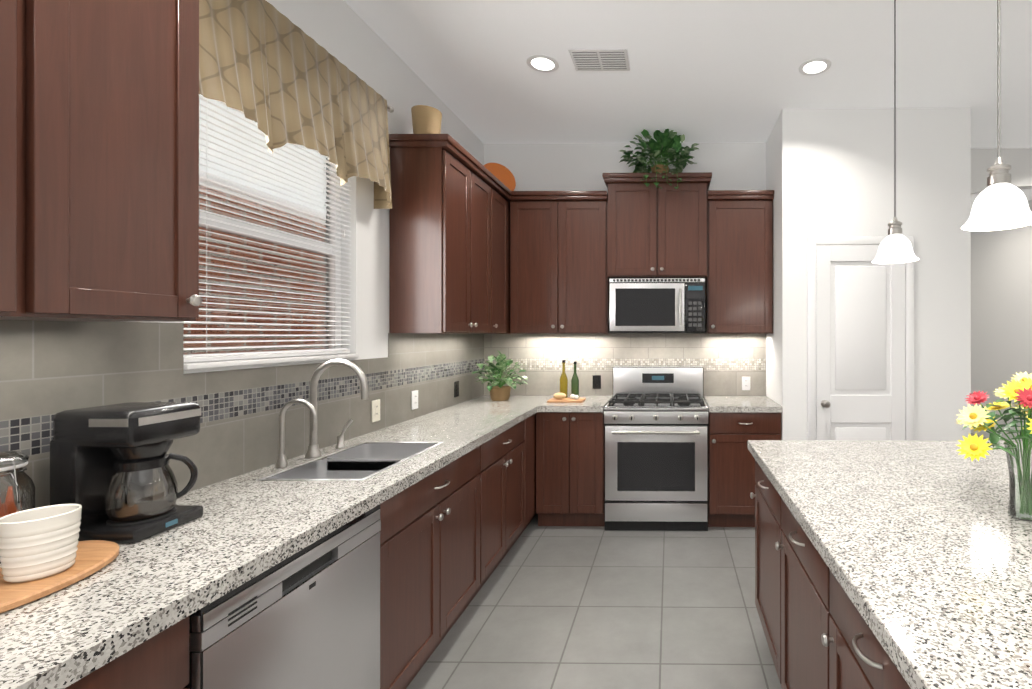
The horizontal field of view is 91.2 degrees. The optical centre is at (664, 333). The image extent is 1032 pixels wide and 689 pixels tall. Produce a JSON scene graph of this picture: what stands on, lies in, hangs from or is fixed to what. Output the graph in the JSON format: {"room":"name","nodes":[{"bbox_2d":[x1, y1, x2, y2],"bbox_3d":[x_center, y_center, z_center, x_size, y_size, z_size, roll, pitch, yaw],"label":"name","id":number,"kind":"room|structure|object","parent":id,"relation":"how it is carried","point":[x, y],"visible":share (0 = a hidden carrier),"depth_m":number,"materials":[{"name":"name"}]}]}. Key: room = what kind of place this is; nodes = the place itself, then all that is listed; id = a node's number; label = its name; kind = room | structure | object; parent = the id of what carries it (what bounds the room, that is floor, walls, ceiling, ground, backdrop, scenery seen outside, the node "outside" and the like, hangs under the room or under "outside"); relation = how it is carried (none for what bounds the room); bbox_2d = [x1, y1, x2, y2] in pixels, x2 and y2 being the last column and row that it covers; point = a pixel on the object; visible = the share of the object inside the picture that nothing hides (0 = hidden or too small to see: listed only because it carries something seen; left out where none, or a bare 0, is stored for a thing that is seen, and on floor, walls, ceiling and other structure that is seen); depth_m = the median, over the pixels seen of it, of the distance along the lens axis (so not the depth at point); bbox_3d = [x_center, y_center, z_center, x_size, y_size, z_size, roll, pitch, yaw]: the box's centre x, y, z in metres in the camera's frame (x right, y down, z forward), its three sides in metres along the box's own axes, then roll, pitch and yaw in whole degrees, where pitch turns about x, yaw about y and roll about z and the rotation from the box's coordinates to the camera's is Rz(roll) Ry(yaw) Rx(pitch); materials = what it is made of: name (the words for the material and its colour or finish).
{"room":"kitchen","nodes":[
{"label":"kitchen","id":0,"kind":"room"},
{"bbox_2d":[161,0,483,373],"bbox_3d":[-1.675,-0.102,0.265,0.150,3.080,8.090,0,0,1],"label":"wall","id":1,"kind":"structure","parent":0,"point":[345,34],"depth_m":2.55,"materials":[{"name":"white paint"}]},
{"bbox_2d":[0,0,83,320],"bbox_3d":[-1.429,-0.563,0.660,0.316,1.056,0.745,0,0,1],"label":"upper cabinet","id":2,"kind":"object","parent":1,"relation":"attached to","point":[42,41],"depth_m":0.99,"materials":[{"name":"brown wood"}]},
{"bbox_2d":[84,0,201,321],"bbox_3d":[-1.423,-0.562,1.110,0.316,1.056,0.435,0,0,1],"label":"upper cabinet","id":3,"kind":"object","parent":1,"relation":"attached to","point":[98,160],"depth_m":1.18,"materials":[{"name":"brown wood"}]},
{"bbox_2d":[0,320,483,510],"bbox_3d":[-1.576,0.254,2.010,0.006,0.580,4.284,0,0,1],"label":"wall tile","id":4,"kind":"structure","parent":1,"relation":"attached to","point":[49,370],"depth_m":1.67,"materials":[{"name":"beige tile"}]},
{"bbox_2d":[372,399,379,421],"bbox_3d":[-1.560,0.415,2.618,0.008,0.116,0.072,0,0,1],"label":"electrical outlet","id":5,"kind":"object","parent":4,"relation":"attached to","point":[375,410],"visible":1,"depth_m":2.61,"materials":[{"name":"beige plastic"}]},
{"bbox_2d":[412,390,417,409],"bbox_3d":[-1.555,0.410,3.018,0.008,0.116,0.072,0,0,1],"label":"electrical outlet","id":6,"kind":"object","parent":4,"relation":"attached to","point":[415,399],"visible":1,"depth_m":3.01,"materials":[{"name":"white plastic"}]},
{"bbox_2d":[454,381,458,396],"bbox_3d":[-1.548,0.411,3.608,0.008,0.116,0.072,0,0,1],"label":"electrical outlet","id":7,"kind":"object","parent":4,"relation":"attached to","point":[456,388],"visible":1,"depth_m":3.60,"materials":[{"name":"black plastic"}]},
{"bbox_2d":[184,94,358,369],"bbox_3d":[-1.632,-0.446,2.030,0.143,1.130,0.880,0,0,1],"label":"window","id":8,"kind":"structure","parent":1,"relation":"in","point":[306,276],"depth_m":2.02,"materials":[{"name":"white glass"}]},
{"bbox_2d":[182,94,349,362],"bbox_3d":[-1.612,-0.456,2.030,0.047,1.106,0.864,0,0,1],"label":"window blinds","id":9,"kind":"object","parent":8,"relation":"attached to","point":[206,357],"visible":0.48,"depth_m":1.93,"materials":[{"name":"white plastic"}]},
{"bbox_2d":[199,0,393,208],"bbox_3d":[-1.502,-0.968,2.014,0.147,0.585,1.346,0,0,1],"label":"valance curtain","id":10,"kind":"object","parent":1,"relation":"attached to","point":[277,76],"visible":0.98,"depth_m":1.92,"materials":[{"name":"fabric"}]},
{"bbox_2d":[389,140,487,333],"bbox_3d":[-1.399,-0.547,3.141,0.316,1.084,0.788,0,0,1],"label":"upper cabinet","id":11,"kind":"object","parent":1,"relation":"attached to","point":[438,260],"depth_m":2.75,"materials":[{"name":"brown wood"}]},
{"bbox_2d":[411,105,441,133],"bbox_3d":[-1.408,-1.223,2.868,0.164,0.195,0.164,0,0,1],"label":"pot","id":12,"kind":"object","parent":11,"relation":"on","point":[426,119],"visible":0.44,"depth_m":2.80,"materials":[{"name":"beige ceramic"}]},
{"bbox_2d":[488,176,515,333],"bbox_3d":[-1.357,-0.546,3.625,0.388,1.084,0.453,0,0,1],"label":"upper cabinet","id":13,"kind":"object","parent":1,"relation":"attached to","point":[501,200],"depth_m":3.69,"materials":[{"name":"brown wood"}]},
{"bbox_2d":[483,163,515,190],"bbox_3d":[-1.379,-1.278,4.000,0.248,0.292,0.189,0,0,1],"label":"plate","id":14,"kind":"object","parent":13,"relation":"on","point":[503,175],"visible":0.48,"depth_m":4.05,"materials":[{"name":"orange ceramic"}]},
{"bbox_2d":[484,142,765,192],"bbox_3d":[0.398,-0.099,4.210,3.900,3.080,0.150,0,0,1],"label":"wall","id":15,"kind":"structure","parent":0,"point":[585,166],"depth_m":4.15,"materials":[{"name":"white paint"}]},
{"bbox_2d":[516,192,611,333],"bbox_3d":[-0.850,-0.546,3.949,0.801,1.084,0.388,0,0,1],"label":"upper cabinet","id":16,"kind":"object","parent":15,"relation":"attached to","point":[562,282],"depth_m":3.83,"materials":[{"name":"brown wood"}]},
{"bbox_2d":[484,333,765,395],"bbox_3d":[-0.343,0.046,4.141,2.420,1.000,0.006,0,0,1],"label":"wall tile","id":17,"kind":"structure","parent":15,"relation":"attached to","point":[727,362],"depth_m":4.14,"materials":[{"name":"beige tile"}]},
{"bbox_2d":[593,375,600,388],"bbox_3d":[-0.578,0.411,4.135,0.072,0.116,0.008,0,0,1],"label":"electrical outlet","id":18,"kind":"object","parent":17,"relation":"attached to","point":[596,381],"visible":1,"depth_m":4.13,"materials":[{"name":"black plastic"}]},
{"bbox_2d":[742,377,749,389],"bbox_3d":[0.697,0.421,4.120,0.072,0.116,0.008,0,0,1],"label":"electrical outlet","id":19,"kind":"object","parent":17,"relation":"attached to","point":[745,383],"visible":1,"depth_m":4.12,"materials":[{"name":"white plastic"}]},
{"bbox_2d":[604,176,707,279],"bbox_3d":[-0.053,-0.834,3.960,0.784,0.767,0.346,0,0,1],"label":"upper cabinet","id":20,"kind":"object","parent":15,"relation":"attached to","point":[654,231],"depth_m":3.79,"materials":[{"name":"brown wood"}]},
{"bbox_2d":[609,278,704,332],"bbox_3d":[-0.054,-0.219,3.906,0.742,0.424,0.449,0,0,1],"label":"microwave","id":21,"kind":"object","parent":20,"relation":"attached to","point":[656,305],"visible":1,"depth_m":3.73,"materials":[{"name":"silver metal"}]},
{"bbox_2d":[620,128,698,188],"bbox_3d":[-0.043,-1.402,3.899,0.668,0.613,0.468,0,0,1],"label":"ivy plant","id":22,"kind":"object","parent":20,"relation":"on","point":[665,142],"visible":0.94,"depth_m":3.90,"materials":[{"name":"green plant"}]},
{"bbox_2d":[705,192,773,333],"bbox_3d":[0.602,-0.546,3.967,0.518,1.084,0.316,0,0,1],"label":"upper cabinet","id":23,"kind":"object","parent":15,"relation":"attached to","point":[739,284],"depth_m":3.82,"materials":[{"name":"brown wood"}]},
{"bbox_2d":[344,0,1031,209],"bbox_3d":[1.419,-1.691,1.834,6.300,0.100,11.300,0,0,1],"label":"ceiling","id":24,"kind":"structure","parent":0,"point":[713,71],"depth_m":2.91,"materials":[{"name":"white paint"}]},
{"bbox_2d":[526,55,558,72],"bbox_3d":[-0.738,-1.636,2.935,0.196,0.006,0.196,0,0,1],"label":"recessed light","id":25,"kind":"object","parent":24,"relation":"in","point":[543,63],"visible":1,"depth_m":2.93,"materials":[{"name":"white"}]},
{"bbox_2d":[568,49,629,71],"bbox_3d":[-0.383,-1.634,2.896,0.340,0.012,0.230,0,0,1],"label":"ceiling vent","id":26,"kind":"object","parent":24,"relation":"in","point":[599,60],"visible":1,"depth_m":2.88,"materials":[{"name":"white metal"}]},
{"bbox_2d":[798,58,830,75],"bbox_3d":[0.923,-1.636,2.970,0.196,0.006,0.196,0,0,1],"label":"recessed light","id":27,"kind":"object","parent":24,"relation":"in","point":[814,66],"visible":1,"depth_m":2.96,"materials":[{"name":"white"}]},
{"bbox_2d":[872,0,918,263],"bbox_3d":[1.038,-0.985,2.178,0.192,1.309,0.192,0,0,1],"label":"pendant light","id":28,"kind":"object","parent":24,"relation":"hanging from","point":[895,246],"visible":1,"depth_m":2.16,"materials":[{"name":"white glass"}]},
{"bbox_2d":[961,0,1031,230],"bbox_3d":[0.995,-0.983,1.439,0.192,1.314,0.192,0,0,1],"label":"pendant light","id":29,"kind":"object","parent":24,"relation":"hanging from","point":[1000,202],"visible":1,"depth_m":1.42,"materials":[{"name":"white glass"}]},
{"bbox_2d":[406,433,989,688],"bbox_3d":[1.419,1.489,1.831,6.300,0.100,11.300,0,0,1],"label":"floor","id":30,"kind":"structure","parent":0,"point":[574,607],"depth_m":2.45,"materials":[{"name":"tile"}]},
{"bbox_2d":[68,635,159,688],"bbox_3d":[-1.285,1.003,0.716,0.602,0.870,0.589,0,0,1],"label":"base cabinet","id":31,"kind":"object","parent":30,"relation":"on","point":[139,669],"depth_m":0.89,"materials":[{"name":"brown wood"}]},
{"bbox_2d":[160,491,399,688],"bbox_3d":[-1.270,1.007,1.331,0.616,0.864,0.767,0,0,1],"label":"base cabinet","id":32,"kind":"object","parent":30,"relation":"on","point":[370,559],"depth_m":1.32,"materials":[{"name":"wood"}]},
{"bbox_2d":[0,395,553,688],"bbox_3d":[-1.256,0.546,2.035,0.627,0.043,4.222,0,0,1],"label":"countertop","id":33,"kind":"structure","parent":32,"relation":"on","point":[247,524],"depth_m":1.17,"materials":[{"name":"white stone"}]},
{"bbox_2d":[0,540,118,613],"bbox_3d":[-1.391,0.514,0.966,0.330,0.018,0.450,0,0,1],"label":"serving board","id":34,"kind":"object","parent":33,"relation":"on","point":[92,557],"visible":0.71,"depth_m":1.00,"materials":[{"name":"brown wood"}]},
{"bbox_2d":[0,451,34,563],"bbox_3d":[-1.487,0.384,1.067,0.130,0.240,0.125,0,0,1],"label":"spice jar","id":35,"kind":"object","parent":34,"relation":"on","point":[24,487],"visible":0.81,"depth_m":1.10,"materials":[{"name":"clear glass"}]},
{"bbox_2d":[0,504,81,582],"bbox_3d":[-1.319,0.440,1.013,0.120,0.127,0.126,0,0,1],"label":"bowl","id":36,"kind":"object","parent":34,"relation":"on","point":[38,543],"visible":1,"depth_m":0.99,"materials":[{"name":"white ceramic"}]},
{"bbox_2d":[50,402,202,542],"bbox_3d":[-1.424,0.358,1.294,0.217,0.330,0.188,0,0,1],"label":"coffee maker","id":37,"kind":"object","parent":33,"relation":"on","point":[105,460],"visible":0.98,"depth_m":1.24,"materials":[{"name":"black plastic"},{"name":"glass"},{"name":"stainless steel"}]},
{"bbox_2d":[257,442,442,480],"bbox_3d":[-1.263,0.623,2.034,0.384,0.204,0.614,0,0,1],"label":"sink","id":38,"kind":"object","parent":33,"relation":"in","point":[362,461],"depth_m":2.03,"materials":[{"name":"silver metal"}]},
{"bbox_2d":[472,350,526,400],"bbox_3d":[-1.289,0.325,3.852,0.436,0.400,0.422,0,0,1],"label":"plant","id":39,"kind":"object","parent":33,"relation":"on","point":[500,392],"visible":1,"depth_m":3.81,"materials":[{"name":"green plant"}]},
{"bbox_2d":[184,504,380,688],"bbox_3d":[-1.249,1.007,1.326,0.575,0.864,0.625,0,0,1],"label":"dishwasher","id":40,"kind":"object","parent":32,"relation":"in","point":[309,619],"depth_m":1.29,"materials":[{"name":"silver metal"}]},
{"bbox_2d":[256,455,411,514],"bbox_3d":[-1.265,0.625,1.883,0.357,0.200,0.283,0,0,1],"label":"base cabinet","id":41,"kind":"object","parent":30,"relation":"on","point":[320,466],"depth_m":2.02,"materials":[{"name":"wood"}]},
{"bbox_2d":[324,439,443,506],"bbox_3d":[-1.262,0.625,2.186,0.357,0.200,0.283,0,0,1],"label":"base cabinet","id":42,"kind":"object","parent":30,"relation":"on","point":[429,486],"depth_m":2.32,"materials":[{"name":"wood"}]},
{"bbox_2d":[400,423,523,634],"bbox_3d":[-1.259,1.005,2.834,0.602,0.870,0.960,0,0,1],"label":"base cabinet","id":43,"kind":"object","parent":30,"relation":"on","point":[453,541],"depth_m":2.30,"materials":[{"name":"brown wood"}]},
{"bbox_2d":[524,411,543,529],"bbox_3d":[-1.220,1.005,3.412,0.667,0.870,0.322,0,0,1],"label":"base cabinet","id":44,"kind":"object","parent":30,"relation":"on","point":[534,425],"depth_m":3.54,"materials":[{"name":"brown wood"}]},
{"bbox_2d":[544,411,604,525],"bbox_3d":[-0.692,1.006,3.843,0.504,0.870,0.592,0,0,1],"label":"base cabinet","id":45,"kind":"object","parent":30,"relation":"on","point":[574,441],"depth_m":3.55,"materials":[{"name":"brown wood"}]},
{"bbox_2d":[536,395,611,410],"bbox_3d":[-0.681,0.547,3.831,0.481,0.043,0.617,0,0,1],"label":"countertop","id":46,"kind":"structure","parent":45,"relation":"on","point":[592,403],"depth_m":3.56,"materials":[{"name":"white stone"}]},
{"bbox_2d":[560,360,567,397],"bbox_3d":[-0.830,0.370,3.989,0.066,0.310,0.065,0,0,1],"label":"oil bottle","id":47,"kind":"object","parent":46,"relation":"on","point":[564,384],"depth_m":3.97,"materials":[{"name":"yellow glass"}]},
{"bbox_2d":[547,392,585,402],"bbox_3d":[-0.762,0.491,3.784,0.270,0.068,0.170,0,0,1],"label":"board","id":48,"kind":"object","parent":46,"relation":"on","point":[559,397],"visible":1,"depth_m":3.75,"materials":[{"name":"brown wood"}]},
{"bbox_2d":[571,361,578,395],"bbox_3d":[-0.730,0.375,3.958,0.062,0.300,0.061,0,0,1],"label":"oil bottle","id":49,"kind":"object","parent":46,"relation":"on","point":[574,381],"depth_m":3.94,"materials":[{"name":"green glass"}]},
{"bbox_2d":[604,366,708,530],"bbox_3d":[-0.056,0.859,3.788,0.764,1.165,0.679,0,0,1],"label":"range","id":50,"kind":"object","parent":30,"relation":"on","point":[656,420],"visible":1,"depth_m":3.52,"materials":[{"name":"silver metal"}]},
{"bbox_2d":[706,403,782,526],"bbox_3d":[0.595,1.006,3.828,0.530,0.870,0.592,0,0,1],"label":"base cabinet","id":51,"kind":"object","parent":30,"relation":"on","point":[731,466],"depth_m":3.54,"materials":[{"name":"brown wood"}]},
{"bbox_2d":[704,396,782,410],"bbox_3d":[0.595,0.547,3.816,0.530,0.043,0.617,0,0,1],"label":"countertop","id":52,"kind":"structure","parent":51,"relation":"on","point":[715,403],"depth_m":3.66,"materials":[{"name":"white stone"}]},
{"bbox_2d":[748,448,914,688],"bbox_3d":[1.225,1.004,0.804,1.673,0.870,3.100,0,0,1],"label":"kitchen island","id":53,"kind":"object","parent":30,"relation":"on","point":[816,636],"depth_m":1.50,"materials":[{"name":"brown wood"}]},
{"bbox_2d":[747,440,1031,688],"bbox_3d":[1.249,0.545,0.804,1.715,0.044,3.160,0,0,1],"label":"island countertop","id":54,"kind":"structure","parent":53,"relation":"on","point":[923,538],"depth_m":1.20,"materials":[{"name":"white stone"}]},
{"bbox_2d":[956,371,1031,521],"bbox_3d":[1.057,0.315,1.389,0.474,0.416,0.431,0,0,1],"label":"vase","id":55,"kind":"object","parent":54,"relation":"on","point":[1018,388],"visible":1,"depth_m":1.38,"materials":[{"name":"yellow plant"}]},
{"bbox_2d":[766,108,970,440],"bbox_3d":[1.543,-0.099,3.817,1.360,3.080,0.610,0,0,1],"label":"wall","id":56,"kind":"structure","parent":0,"point":[829,172],"depth_m":3.51,"materials":[{"name":"white paint"}]},
{"bbox_2d":[807,237,913,440],"bbox_3d":[1.416,0.369,3.464,0.761,2.143,0.095,0,0,1],"label":"pantry door","id":57,"kind":"structure","parent":56,"relation":"in","point":[860,344],"depth_m":3.49,"materials":[{"name":"white paint"}]},
{"bbox_2d":[971,199,1031,440],"bbox_3d":[4.494,-0.101,1.796,0.150,3.080,11.300,0,0,1],"label":"wall","id":58,"kind":"structure","parent":0,"point":[1001,307],"depth_m":6.44,"materials":[{"name":"grey paint"}]},
{"bbox_2d":[971,148,1031,194],"bbox_3d":[3.339,-0.099,4.315,2.220,3.080,0.110,0,0,1],"label":"wall","id":59,"kind":"structure","parent":0,"point":[1018,160],"depth_m":4.27,"materials":[{"name":"grey paint"}]}
]}

